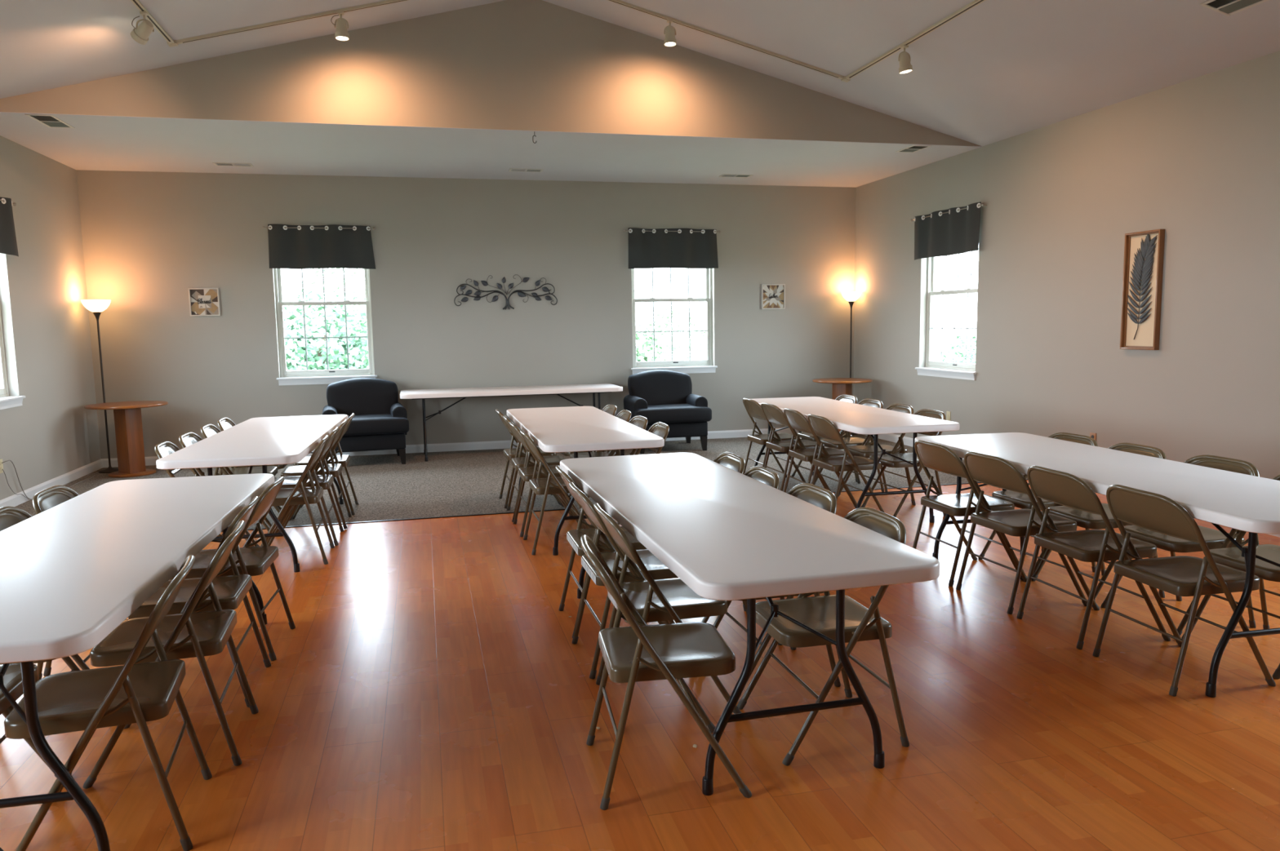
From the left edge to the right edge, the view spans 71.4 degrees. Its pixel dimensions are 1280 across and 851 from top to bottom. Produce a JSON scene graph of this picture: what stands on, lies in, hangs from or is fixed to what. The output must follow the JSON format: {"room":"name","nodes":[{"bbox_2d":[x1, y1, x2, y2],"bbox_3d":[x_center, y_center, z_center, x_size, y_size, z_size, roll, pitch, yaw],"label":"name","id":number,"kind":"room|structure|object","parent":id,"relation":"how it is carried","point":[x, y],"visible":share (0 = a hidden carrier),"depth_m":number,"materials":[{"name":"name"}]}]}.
{"room":"community hall","nodes":[
{"label":"community hall","id":0,"kind":"room"},
{"bbox_2d":[0,135,101,500],"bbox_3d":[-3.861,-0.227,1.121,0.160,3.217,17.036,-2,7,-13],"label":"wall","id":1,"kind":"structure","parent":0,"point":[46,325],"depth_m":8.25,"materials":[{"name":"paint"}]},
{"bbox_2d":[0,200,17,206],"bbox_3d":[-5.213,-1.820,7.002,0.082,0.032,1.252,-2,7,-13],"label":"curtain rod","id":2,"kind":"object","parent":1,"relation":"attached to","point":[14,204],"visible":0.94,"depth_m":7.58,"materials":[{"name":"silver metal"}]},
{"bbox_2d":[0,196,18,257],"bbox_3d":[-5.187,-1.619,7.034,0.045,0.478,1.151,-2,7,-13],"label":"valance","id":3,"kind":"object","parent":2,"relation":"hanging from","point":[8,244],"visible":1,"depth_m":7.43,"materials":[{"name":"black"}]},
{"bbox_2d":[0,306,25,409],"bbox_3d":[-5.297,-0.944,7.078,0.195,1.672,1.096,-2,7,-13],"label":"window","id":4,"kind":"structure","parent":1,"relation":"in","point":[6,403],"depth_m":7.58,"materials":[{"name":"white plastic"}]},
{"bbox_2d":[0,458,102,508],"bbox_3d":[-3.751,1.318,1.319,0.016,0.098,17.036,-2,7,-13],"label":"baseboard","id":5,"kind":"structure","parent":1,"relation":"attached to","point":[14,500],"depth_m":8.26,"materials":[{"name":"white paint"}]},
{"bbox_2d":[76,169,855,458],"bbox_3d":[-1.543,-1.336,10.466,9.110,3.217,0.160,-2,7,-13],"label":"wall","id":6,"kind":"structure","parent":0,"point":[149,237],"depth_m":10.24,"materials":[{"name":"paint"}]},
{"bbox_2d":[187,288,220,316],"bbox_3d":[-4.692,-1.330,9.598,0.298,0.298,0.032,-2,7,-13],"label":"plaque","id":7,"kind":"object","parent":6,"relation":"attached to","point":[202,301],"visible":1,"depth_m":9.60,"materials":[{"name":"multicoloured wood"}]},
{"bbox_2d":[262,226,375,230],"bbox_3d":[-3.509,-2.163,9.767,1.176,0.032,0.082,-2,7,-13],"label":"curtain rod","id":8,"kind":"object","parent":6,"relation":"attached to","point":[263,227],"visible":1,"depth_m":9.74,"materials":[{"name":"silver metal"}]},
{"bbox_2d":[267,224,375,269],"bbox_3d":[-3.488,-1.960,9.770,1.108,0.478,0.045,-2,7,-13],"label":"valance","id":9,"kind":"object","parent":8,"relation":"hanging from","point":[305,247],"visible":1,"depth_m":9.77,"materials":[{"name":"black"}]},
{"bbox_2d":[273,268,377,385],"bbox_3d":[-3.529,-1.303,9.961,1.071,1.672,0.195,-2,7,-13],"label":"window","id":10,"kind":"structure","parent":6,"relation":"in","point":[327,376],"depth_m":10.00,"materials":[{"name":"white plastic"}]},
{"bbox_2d":[301,268,346,301],"bbox_3d":[-3.551,-1.730,9.977,0.887,0.675,0.006,-2,7,-13],"label":"grille","id":11,"kind":"object","parent":10,"relation":"attached to","point":[322,268],"depth_m":9.99,"materials":[{"name":"grey"}]},
{"bbox_2d":[284,305,367,370],"bbox_3d":[-3.532,-0.990,10.030,0.887,0.723,0.006,-2,7,-13],"label":"grille","id":12,"kind":"object","parent":10,"relation":"attached to","point":[285,364],"depth_m":10.03,"materials":[{"name":"grey"}]},
{"bbox_2d":[101,427,799,467],"bbox_3d":[-1.498,0.223,10.559,8.790,0.098,0.016,-2,7,-13],"label":"baseboard","id":13,"kind":"structure","parent":6,"relation":"attached to","point":[441,447],"depth_m":10.42,"materials":[{"name":"white paint"}]},
{"bbox_2d":[453,275,557,310],"bbox_3d":[-1.553,-1.547,10.337,1.192,0.405,0.020,-2,7,-13],"label":"wall art","id":14,"kind":"object","parent":6,"relation":"attached to","point":[520,293],"visible":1,"depth_m":10.33,"materials":[{"name":"grey metal"}]},
{"bbox_2d":[623,229,720,233],"bbox_3d":[0.389,-2.332,10.701,1.211,0.032,0.082,-2,7,-13],"label":"curtain rod","id":15,"kind":"object","parent":6,"relation":"attached to","point":[624,230],"visible":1,"depth_m":10.67,"materials":[{"name":"silver metal"}]},
{"bbox_2d":[628,227,718,268],"bbox_3d":[0.405,-2.128,10.703,1.124,0.478,0.045,-2,7,-13],"label":"valance","id":16,"kind":"object","parent":15,"relation":"hanging from","point":[660,248],"visible":1,"depth_m":10.70,"materials":[{"name":"black"}]},
{"bbox_2d":[631,267,717,374],"bbox_3d":[0.394,-1.472,10.902,1.096,1.672,0.195,-2,7,-13],"label":"window","id":17,"kind":"structure","parent":6,"relation":"in","point":[689,366],"depth_m":10.98,"materials":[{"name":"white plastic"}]},
{"bbox_2d":[651,267,688,298],"bbox_3d":[0.372,-1.899,10.917,0.912,0.675,0.006,-2,7,-13],"label":"grille","id":18,"kind":"object","parent":17,"relation":"attached to","point":[669,268],"depth_m":10.93,"materials":[{"name":"grey"}]},
{"bbox_2d":[635,302,706,361],"bbox_3d":[0.391,-1.159,10.970,0.912,0.723,0.006,-2,7,-13],"label":"grille","id":19,"kind":"object","parent":17,"relation":"attached to","point":[672,331],"depth_m":10.98,"materials":[{"name":"grey"}]},
{"bbox_2d":[761,284,785,309],"bbox_3d":[1.664,-1.609,11.120,0.309,0.309,0.032,-2,7,-13],"label":"plaque","id":20,"kind":"object","parent":6,"relation":"attached to","point":[773,295],"visible":1,"depth_m":11.12,"materials":[{"name":"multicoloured wood"}]},
{"bbox_2d":[0,0,980,146],"bbox_3d":[-0.949,-3.102,7.672,8.790,1.112,0.120,-2,7,-13],"label":"wall","id":21,"kind":"structure","parent":0,"point":[507,64],"depth_m":7.55,"materials":[{"name":"paint"}]},
{"bbox_2d":[14,434,1027,528],"bbox_3d":[-1.083,0.517,8.879,9.110,0.123,3.841,-2,7,-13],"label":"floor","id":22,"kind":"structure","parent":0,"point":[461,482],"depth_m":8.34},
{"bbox_2d":[80,299,118,473],"bbox_3d":[-5.523,-0.399,9.167,0.262,1.770,0.262,-2,7,-13],"label":"floor lamp","id":23,"kind":"object","parent":22,"relation":"on","point":[96,307],"visible":0.95,"depth_m":9.10,"materials":[{"name":"grey metal"}]},
{"bbox_2d":[84,400,168,478],"bbox_3d":[-5.174,0.139,9.032,0.736,0.720,0.736,2,7,24],"label":"round table","id":24,"kind":"object","parent":22,"relation":"on","point":[127,415],"visible":1,"depth_m":8.96,"materials":[{"name":"brown wood"}]},
{"bbox_2d":[200,424,279,527],"bbox_3d":[-2.889,0.371,6.490,0.487,0.767,0.470,-2,7,-13],"label":"folding chair","id":25,"kind":"object","parent":22,"relation":"on","point":[208,430],"visible":0.34,"depth_m":6.50,"materials":[{"name":"paint"}]},
{"bbox_2d":[280,419,351,533],"bbox_3d":[-2.396,0.354,6.567,0.487,0.767,0.470,-2,7,-13],"label":"folding chair","id":26,"kind":"object","parent":22,"relation":"on","point":[335,469],"visible":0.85,"depth_m":6.45,"materials":[{"name":"paint"}]},
{"bbox_2d":[292,413,358,519],"bbox_3d":[-2.491,0.301,7.040,0.487,0.767,0.470,-2,7,-13],"label":"folding chair","id":27,"kind":"object","parent":22,"relation":"on","point":[344,460],"visible":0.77,"depth_m":6.91,"materials":[{"name":"paint"}]},
{"bbox_2d":[322,377,408,464],"bbox_3d":[-2.970,-0.049,9.614,0.868,0.893,0.854,-3,7,-19],"label":"armchair","id":28,"kind":"object","parent":22,"relation":"on","point":[380,422],"visible":0.76,"depth_m":9.58,"materials":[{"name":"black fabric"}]},
{"bbox_2d":[342,413,408,436],"bbox_3d":[-2.941,-0.015,9.530,0.868,0.169,0.671,-3,7,-19],"label":"seat cushion","id":29,"kind":"object","parent":28,"relation":"on","point":[362,424],"depth_m":9.29,"materials":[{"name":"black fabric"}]},
{"bbox_2d":[400,383,622,462],"bbox_3d":[-1.446,-0.053,10.124,2.440,0.736,0.760,-3,7,-14],"label":"folding table","id":30,"kind":"object","parent":22,"relation":"on","point":[437,393],"visible":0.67,"depth_m":9.86,"materials":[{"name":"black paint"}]},
{"bbox_2d":[495,408,560,508],"bbox_3d":[-0.922,0.246,7.307,0.487,0.767,0.470,-3,7,-14],"label":"folding chair","id":31,"kind":"object","parent":22,"relation":"on","point":[510,453],"visible":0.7,"depth_m":7.16,"materials":[{"name":"paint"}]},
{"bbox_2d":[623,369,711,453],"bbox_3d":[0.300,-0.180,10.311,0.868,0.893,0.854,-2,7,-13],"label":"armchair","id":32,"kind":"object","parent":22,"relation":"on","point":[667,397],"visible":0.87,"depth_m":10.18,"materials":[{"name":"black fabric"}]},
{"bbox_2d":[634,403,711,424],"bbox_3d":[0.321,-0.145,10.225,0.868,0.169,0.671,-2,7,-13],"label":"seat cushion","id":33,"kind":"object","parent":32,"relation":"on","point":[665,413],"depth_m":9.94,"materials":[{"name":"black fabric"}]},
{"bbox_2d":[742,398,806,482],"bbox_3d":[1.189,0.136,7.982,0.487,0.767,0.470,-2,7,-13],"label":"folding chair","id":34,"kind":"object","parent":22,"relation":"on","point":[753,409],"visible":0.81,"depth_m":7.95,"materials":[{"name":"paint"}]},
{"bbox_2d":[760,403,826,491],"bbox_3d":[1.292,0.188,7.513,0.487,0.767,0.470,-3,7,-15],"label":"folding chair","id":35,"kind":"object","parent":22,"relation":"on","point":[773,414],"visible":0.84,"depth_m":7.42,"materials":[{"name":"paint"}]},
{"bbox_2d":[791,394,857,484],"bbox_3d":[1.694,0.112,8.120,0.487,0.767,0.470,-2,7,-12],"label":"folding chair","id":36,"kind":"object","parent":22,"relation":"on","point":[848,398],"visible":0.34,"depth_m":8.07,"materials":[{"name":"paint"}]},
{"bbox_2d":[812,377,872,435],"bbox_3d":[2.435,-0.185,10.742,0.704,0.738,0.704,4,8,38],"label":"round table","id":37,"kind":"object","parent":22,"relation":"on","point":[841,386],"visible":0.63,"depth_m":10.64,"materials":[{"name":"brown wood"}]},
{"bbox_2d":[813,398,884,494],"bbox_3d":[1.791,0.166,7.638,0.487,0.767,0.470,-3,7,-14],"label":"folding chair","id":38,"kind":"object","parent":22,"relation":"on","point":[849,442],"visible":0.46,"depth_m":7.59,"materials":[{"name":"paint"}]},
{"bbox_2d":[841,291,862,435],"bbox_3d":[2.673,-0.789,11.303,0.250,1.803,0.250,-2,7,-13],"label":"floor lamp","id":39,"kind":"object","parent":22,"relation":"on","point":[851,296],"visible":0.64,"depth_m":11.18,"materials":[{"name":"grey metal"}]},
{"bbox_2d":[0,480,1279,850],"bbox_3d":[0.966,1.449,0.498,9.110,0.120,13.515,-2,7,-13],"label":"floor","id":40,"kind":"structure","parent":0,"point":[430,689],"depth_m":3.19,"materials":[{"name":"brown wood"}]},
{"bbox_2d":[0,662,57,850],"bbox_3d":[-2.049,0.809,2.587,0.487,0.767,0.470,-2,7,-13],"label":"folding chair","id":41,"kind":"object","parent":40,"relation":"on","point":[12,678],"visible":0.37,"depth_m":2.67,"materials":[{"name":"paint"}]},
{"bbox_2d":[0,506,89,680],"bbox_3d":[-2.269,0.704,3.530,0.487,0.767,0.470,-2,7,-13],"label":"folding chair","id":42,"kind":"object","parent":40,"relation":"on","point":[10,517],"visible":0.12,"depth_m":3.53,"materials":[{"name":"paint"}]},
{"bbox_2d":[31,485,129,676],"bbox_3d":[-2.373,0.652,4.000,0.487,0.767,0.470,-2,7,-13],"label":"folding chair","id":43,"kind":"object","parent":40,"relation":"on","point":[47,499],"visible":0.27,"depth_m":3.89,"materials":[{"name":"paint"}]},
{"bbox_2d":[4,555,212,850],"bbox_3d":[-1.546,0.800,2.593,0.487,0.767,0.470,-3,7,-19],"label":"folding chair","id":44,"kind":"object","parent":40,"relation":"on","point":[89,700],"visible":0.99,"depth_m":2.48,"materials":[{"name":"paint"}]},
{"bbox_2d":[0,473,275,850],"bbox_3d":[-1.929,0.747,3.243,0.760,0.736,2.440,-2,7,-12],"label":"folding table","id":45,"kind":"object","parent":40,"relation":"on","point":[73,571],"visible":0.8,"depth_m":2.78,"materials":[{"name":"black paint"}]},
{"bbox_2d":[83,520,258,789],"bbox_3d":[-1.617,0.745,3.088,0.487,0.767,0.470,-3,7,-16],"label":"folding chair","id":46,"kind":"object","parent":40,"relation":"on","point":[193,633],"visible":0.94,"depth_m":2.97,"materials":[{"name":"paint"}]},
{"bbox_2d":[127,496,271,707],"bbox_3d":[-1.771,0.693,3.560,0.487,0.767,0.470,-2,7,-13],"label":"folding chair","id":47,"kind":"object","parent":40,"relation":"on","point":[230,590],"visible":0.57,"depth_m":3.52,"materials":[{"name":"paint"}]},
{"bbox_2d":[154,441,254,546],"bbox_3d":[-2.700,0.479,5.546,0.487,0.767,0.470,-3,7,-15],"label":"folding chair","id":48,"kind":"object","parent":40,"relation":"on","point":[163,449],"visible":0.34,"depth_m":5.46,"materials":[{"name":"paint"}]},
{"bbox_2d":[178,432,269,546],"bbox_3d":[-2.793,0.427,6.013,0.487,0.767,0.470,-2,7,-12],"label":"folding chair","id":49,"kind":"object","parent":40,"relation":"on","point":[187,439],"visible":0.29,"depth_m":5.96,"materials":[{"name":"paint"}]},
{"bbox_2d":[168,476,295,661],"bbox_3d":[-1.867,0.638,4.052,0.487,0.767,0.470,-2,7,-10],"label":"folding chair","id":50,"kind":"object","parent":40,"relation":"on","point":[252,561],"visible":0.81,"depth_m":3.98,"materials":[{"name":"paint"}]},
{"bbox_2d":[155,414,348,573],"bbox_3d":[-2.548,0.417,6.202,0.760,0.736,2.440,-2,7,-11],"label":"folding table","id":51,"kind":"object","parent":40,"relation":"on","point":[264,442],"visible":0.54,"depth_m":5.50,"materials":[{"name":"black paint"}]},
{"bbox_2d":[259,435,334,564],"bbox_3d":[-2.204,0.463,5.622,0.487,0.767,0.470,-2,7,-13],"label":"folding chair","id":52,"kind":"object","parent":40,"relation":"on","point":[299,495],"visible":0.8,"depth_m":5.49,"materials":[{"name":"paint"}]},
{"bbox_2d":[267,426,343,546],"bbox_3d":[-2.300,0.410,6.095,0.487,0.767,0.470,-2,7,-13],"label":"folding chair","id":53,"kind":"object","parent":40,"relation":"on","point":[324,481],"visible":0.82,"depth_m":5.97,"materials":[{"name":"paint"}]},
{"bbox_2d":[502,415,570,522],"bbox_3d":[-0.787,0.303,6.823,0.487,0.767,0.470,-2,7,-13],"label":"folding chair","id":54,"kind":"object","parent":40,"relation":"on","point":[519,462],"visible":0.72,"depth_m":6.79,"materials":[{"name":"paint"}]},
{"bbox_2d":[509,422,582,537],"bbox_3d":[-0.668,0.355,6.357,0.487,0.767,0.470,-3,7,-14],"label":"folding chair","id":55,"kind":"object","parent":40,"relation":"on","point":[526,473],"visible":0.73,"depth_m":6.19,"materials":[{"name":"paint"}]},
{"bbox_2d":[520,430,591,555],"bbox_3d":[-0.528,0.409,5.868,0.487,0.767,0.470,-3,7,-14],"label":"folding chair","id":56,"kind":"object","parent":40,"relation":"on","point":[552,485],"visible":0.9,"depth_m":5.67,"materials":[{"name":"paint"}]},
{"bbox_2d":[506,406,664,555],"bbox_3d":[-0.488,0.338,6.617,0.760,0.736,2.440,-2,7,-14],"label":"folding table","id":57,"kind":"object","parent":40,"relation":"on","point":[575,429],"visible":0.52,"depth_m":5.94,"materials":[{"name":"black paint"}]},
{"bbox_2d":[569,409,631,511],"bbox_3d":[-0.317,0.272,7.028,0.487,0.767,0.470,-2,7,-12],"label":"folding chair","id":58,"kind":"object","parent":40,"relation":"on","point":[624,415],"visible":0.31,"depth_m":7.08,"materials":[{"name":"paint"}]},
{"bbox_2d":[555,465,665,638],"bbox_3d":[-0.152,0.577,4.351,0.487,0.767,0.470,-2,7,-13],"label":"folding chair","id":59,"kind":"object","parent":40,"relation":"on","point":[573,536],"visible":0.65,"depth_m":4.34,"materials":[{"name":"paint"}]},
{"bbox_2d":[568,482,678,679],"bbox_3d":[-0.048,0.629,3.882,0.487,0.767,0.470,-3,7,-14],"label":"folding chair","id":60,"kind":"object","parent":40,"relation":"on","point":[614,558],"visible":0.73,"depth_m":3.74,"materials":[{"name":"paint"}]},
{"bbox_2d":[247,479,1027,530],"bbox_3d":[-0.630,0.662,7.017,8.790,0.006,0.024,-2,7,-13],"label":"trim","id":61,"kind":"structure","parent":40,"relation":"on","point":[1026,479],"depth_m":6.82,"materials":[{"name":"black paint"}]},
{"bbox_2d":[617,422,669,524],"bbox_3d":[-0.057,0.376,6.089,0.487,0.767,0.470,-2,7,-13],"label":"folding chair","id":62,"kind":"object","parent":40,"relation":"on","point":[660,429],"visible":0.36,"depth_m":6.08,"materials":[{"name":"paint"}]},
{"bbox_2d":[580,534,751,810],"bbox_3d":[0.063,0.742,2.879,0.487,0.767,0.470,-2,7,-9],"label":"folding chair","id":63,"kind":"object","parent":40,"relation":"on","point":[641,651],"visible":1,"depth_m":2.75,"materials":[{"name":"paint"}]},
{"bbox_2d":[593,502,742,726],"bbox_3d":[0.084,0.681,3.414,0.487,0.767,0.470,-2,7,-13],"label":"folding chair","id":64,"kind":"object","parent":40,"relation":"on","point":[669,600],"visible":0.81,"depth_m":3.27,"materials":[{"name":"paint"}]},
{"bbox_2d":[713,452,746,611],"bbox_3d":[0.275,0.541,4.604,0.487,0.767,0.470,-2,7,-13],"label":"folding chair","id":65,"kind":"object","parent":40,"relation":"on","point":[734,462],"visible":0.24,"depth_m":4.61,"materials":[{"name":"paint"}]},
{"bbox_2d":[701,466,782,645],"bbox_3d":[0.375,0.594,4.135,0.487,0.767,0.470,-2,7,-12],"label":"folding chair","id":66,"kind":"object","parent":40,"relation":"on","point":[762,474],"visible":0.16,"depth_m":4.14,"materials":[{"name":"paint"}]},
{"bbox_2d":[560,453,939,795],"bbox_3d":[0.242,0.657,3.732,0.760,0.736,2.440,-3,7,-15],"label":"folding table","id":67,"kind":"object","parent":40,"relation":"on","point":[727,534],"visible":0.89,"depth_m":2.91,"materials":[{"name":"plastic"}]},
{"bbox_2d":[712,483,840,687],"bbox_3d":[0.524,0.645,3.662,0.487,0.767,0.470,-3,7,-15],"label":"folding chair","id":68,"kind":"object","parent":40,"relation":"on","point":[818,496],"visible":0.3,"depth_m":3.60,"materials":[{"name":"paint"}]},
{"bbox_2d":[783,408,856,508],"bbox_3d":[1.404,0.245,7.028,0.487,0.767,0.470,-2,7,-12],"label":"folding chair","id":69,"kind":"object","parent":40,"relation":"on","point":[796,420],"visible":0.83,"depth_m":6.97,"materials":[{"name":"paint"}]},
{"bbox_2d":[736,506,909,766],"bbox_3d":[0.647,0.701,3.158,0.487,0.767,0.470,-2,7,-13],"label":"folding chair","id":70,"kind":"object","parent":40,"relation":"on","point":[862,624],"visible":0.6,"depth_m":3.05,"materials":[{"name":"paint"}]},
{"bbox_2d":[807,414,884,512],"bbox_3d":[1.508,0.297,6.561,0.487,0.767,0.470,-2,7,-13],"label":"folding chair","id":71,"kind":"object","parent":40,"relation":"on","point":[820,426],"visible":0.86,"depth_m":6.43,"materials":[{"name":"paint"}]},
{"bbox_2d":[750,396,959,523],"bbox_3d":[1.586,0.235,7.226,0.760,0.736,2.440,-2,7,-12],"label":"folding table","id":72,"kind":"object","parent":40,"relation":"on","point":[858,419],"visible":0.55,"depth_m":6.39,"materials":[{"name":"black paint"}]},
{"bbox_2d":[838,404,913,504],"bbox_3d":[1.905,0.221,7.172,0.487,0.767,0.470,-2,7,-13],"label":"folding chair","id":73,"kind":"object","parent":40,"relation":"on","point":[866,451],"visible":0.41,"depth_m":7.18,"materials":[{"name":"paint"}]},
{"bbox_2d":[860,408,946,517],"bbox_3d":[1.992,0.275,6.691,0.487,0.767,0.470,-3,7,-15],"label":"folding chair","id":74,"kind":"object","parent":40,"relation":"on","point":[886,460],"visible":0.5,"depth_m":6.66,"materials":[{"name":"paint"}]},
{"bbox_2d":[912,440,1023,586],"bbox_3d":[1.845,0.464,5.066,0.487,0.767,0.470,-2,7,-13],"label":"folding chair","id":75,"kind":"object","parent":40,"relation":"on","point":[937,457],"visible":0.9,"depth_m":4.96,"materials":[{"name":"paint"}]},
{"bbox_2d":[955,451,1087,614],"bbox_3d":[1.966,0.515,4.602,0.487,0.767,0.470,-3,7,-15],"label":"folding chair","id":76,"kind":"object","parent":40,"relation":"on","point":[996,472],"visible":0.94,"depth_m":4.50,"materials":[{"name":"paint"}]},
{"bbox_2d":[977,432,1097,575],"bbox_3d":[2.331,0.442,5.188,0.487,0.767,0.470,-3,7,-15],"label":"folding chair","id":77,"kind":"object","parent":40,"relation":"on","point":[1020,500],"visible":0.24,"depth_m":5.15,"materials":[{"name":"paint"}]},
{"bbox_2d":[1016,466,1170,649],"bbox_3d":[2.087,0.569,4.119,0.487,0.767,0.470,-2,7,-12],"label":"folding chair","id":78,"kind":"object","parent":40,"relation":"on","point":[1061,488],"visible":0.98,"depth_m":4.02,"materials":[{"name":"paint"}]},
{"bbox_2d":[914,432,1279,697],"bbox_3d":[2.271,0.552,4.375,0.760,0.736,2.440,-2,7,-11],"label":"folding table","id":79,"kind":"object","parent":40,"relation":"on","point":[1249,504],"visible":0.67,"depth_m":3.88,"materials":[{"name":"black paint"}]},
{"bbox_2d":[1031,443,1166,600],"bbox_3d":[2.444,0.494,4.724,0.487,0.767,0.470,-2,7,-12],"label":"folding chair","id":80,"kind":"object","parent":40,"relation":"on","point":[1086,520],"visible":0.32,"depth_m":4.66,"materials":[{"name":"paint"}]},
{"bbox_2d":[1101,454,1259,635],"bbox_3d":[2.592,0.545,4.257,0.487,0.767,0.470,-2,7,-13],"label":"folding chair","id":81,"kind":"object","parent":40,"relation":"on","point":[1214,539],"visible":0.28,"depth_m":4.16,"materials":[{"name":"paint"}]},
{"bbox_2d":[1093,484,1275,697],"bbox_3d":[2.202,0.624,3.621,0.487,0.767,0.470,-2,7,-12],"label":"folding chair","id":82,"kind":"object","parent":40,"relation":"on","point":[1179,575],"visible":1,"depth_m":3.52,"materials":[{"name":"paint"}]},
{"bbox_2d":[1181,475,1279,679],"bbox_3d":[2.711,0.597,3.790,0.487,0.767,0.470,-2,7,-13],"label":"folding chair","id":83,"kind":"object","parent":40,"relation":"on","point":[1232,557],"visible":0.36,"depth_m":3.85,"materials":[{"name":"paint"}]},
{"bbox_2d":[0,0,1279,187],"bbox_3d":[0.453,-2.586,1.913,9.190,1.361,17.436,-2,7,-13],"label":"ceiling","id":84,"kind":"structure","parent":0,"point":[998,70],"depth_m":7.21,"materials":[{"name":"paint"}]},
{"bbox_2d":[24,114,75,128],"bbox_3d":[-4.665,-2.409,7.052,0.190,0.008,0.460,-2,7,-13],"label":"ceiling vent","id":85,"kind":"object","parent":84,"relation":"in","point":[50,122],"visible":1,"depth_m":7.04,"materials":[{"name":"grey"}]},
{"bbox_2d":[130,0,986,82],"bbox_3d":[-0.088,-2.908,4.112,5.424,0.712,6.242,-2,7,-13],"label":"track","id":86,"kind":"object","parent":84,"relation":"attached to","point":[171,42],"visible":1,"depth_m":6.75,"materials":[{"name":"beige metal"}]},
{"bbox_2d":[130,10,154,44],"bbox_3d":[-3.275,-2.621,5.875,0.158,0.202,0.106,1,7,14],"label":"track spotlight","id":87,"kind":"object","parent":86,"relation":"attached to","point":[140,33],"visible":1,"depth_m":5.84,"materials":[{"name":"beige metal"}]},
{"bbox_2d":[330,10,349,40],"bbox_3d":[-2.268,-3.039,6.758,0.103,0.203,0.114,0,7,11],"label":"track spotlight","id":88,"kind":"object","parent":86,"relation":"attached to","point":[341,33],"visible":1,"depth_m":6.74,"materials":[{"name":"beige metal"}]},
{"bbox_2d":[663,18,676,46],"bbox_3d":[0.246,-3.249,7.364,0.106,0.203,0.126,-2,7,-13],"label":"track spotlight","id":89,"kind":"object","parent":86,"relation":"attached to","point":[670,40],"visible":1,"depth_m":7.33,"materials":[{"name":"beige metal"}]},
{"bbox_2d":[897,44,912,74],"bbox_3d":[2.034,-2.811,6.831,0.119,0.205,0.103,-2,7,-13],"label":"track spotlight","id":90,"kind":"object","parent":86,"relation":"attached to","point":[904,58],"visible":1,"depth_m":6.80,"materials":[{"name":"beige metal"}]},
{"bbox_2d":[1200,0,1269,16],"bbox_3d":[3.504,-2.496,5.239,0.214,0.060,0.300,-2,7,-13],"label":"ceiling vent","id":91,"kind":"object","parent":84,"relation":"in","point":[1227,7],"visible":1,"depth_m":5.30,"materials":[{"name":"grey"}]},
{"bbox_2d":[853,50,1279,479],"bbox_3d":[4.835,-0.602,3.204,0.160,3.217,17.036,-2,7,-13],"label":"wall","id":92,"kind":"structure","parent":0,"point":[1197,160],"depth_m":7.19,"materials":[{"name":"paint"}]},
{"bbox_2d":[915,251,977,380],"bbox_3d":[3.295,-1.345,9.399,0.195,1.672,1.104,-2,7,-13],"label":"window","id":93,"kind":"structure","parent":92,"relation":"in","point":[967,371],"depth_m":9.66,"materials":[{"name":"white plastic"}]},
{"bbox_2d":[930,293,976,363],"bbox_3d":[3.333,-1.030,9.443,0.006,0.723,0.920,-2,7,-13],"label":"window pane","id":94,"kind":"object","parent":93,"relation":"attached to","point":[931,294],"depth_m":9.60,"materials":[{"name":"grey"}]},
{"bbox_2d":[945,251,973,290],"bbox_3d":[3.353,-1.768,9.366,0.006,0.675,0.920,-2,7,-13],"label":"window pane","id":95,"kind":"object","parent":93,"relation":"attached to","point":[971,251],"depth_m":9.38,"materials":[{"name":"grey"}]},
{"bbox_2d":[910,203,986,222],"bbox_3d":[3.189,-2.209,9.255,0.082,0.032,1.331,-2,7,-13],"label":"curtain rod","id":96,"kind":"object","parent":92,"relation":"attached to","point":[982,204],"visible":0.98,"depth_m":9.10,"materials":[{"name":"silver metal"}]},
{"bbox_2d":[914,201,981,260],"bbox_3d":[3.169,-2.006,9.272,0.045,0.478,1.216,-2,7,-13],"label":"valance","id":97,"kind":"object","parent":96,"relation":"hanging from","point":[954,232],"visible":1,"depth_m":9.24,"materials":[{"name":"black"}]},
{"bbox_2d":[1120,229,1164,350],"bbox_3d":[3.843,-1.031,6.824,0.044,0.896,0.344,-2,7,-13],"label":"wall art","id":98,"kind":"object","parent":92,"relation":"attached to","point":[1144,251],"visible":1,"depth_m":6.82,"materials":[{"name":"brown wood"}]},
{"label":"outside","id":99,"kind":"structure","parent":0,"visible":0},
{"bbox_3d":[-1.334,2.451,10.300,140.000,3.574,140.000,-2,7,-13],"label":"lawn","id":100,"kind":"structure","parent":99,"visible":0},
{"bbox_2d":[282,287,368,370],"bbox_3d":[-10.167,-1.374,28.155,4.642,5.870,7.453,3,8,32],"label":"tree","id":101,"kind":"object","parent":100,"relation":"on","point":[295,356],"visible":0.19,"depth_m":26.80,"materials":[{"name":"green plant"}]},
{"bbox_2d":[288,268,368,362],"bbox_3d":[-11.076,-3.780,38.451,8.258,9.406,10.332,1,7,17],"label":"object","id":102,"kind":"object","parent":100,"relation":"on","point":[354,286],"visible":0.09,"depth_m":36.93,"materials":[{"name":"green plant"}]},
{"bbox_2d":[635,305,706,361],"bbox_3d":[-0.303,-1.550,31.815,6.277,5.351,4.911,-2,7,-13],"label":"tree","id":103,"kind":"object","parent":100,"relation":"on","point":[644,342],"visible":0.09,"depth_m":30.91,"materials":[{"name":"green plant"}]},
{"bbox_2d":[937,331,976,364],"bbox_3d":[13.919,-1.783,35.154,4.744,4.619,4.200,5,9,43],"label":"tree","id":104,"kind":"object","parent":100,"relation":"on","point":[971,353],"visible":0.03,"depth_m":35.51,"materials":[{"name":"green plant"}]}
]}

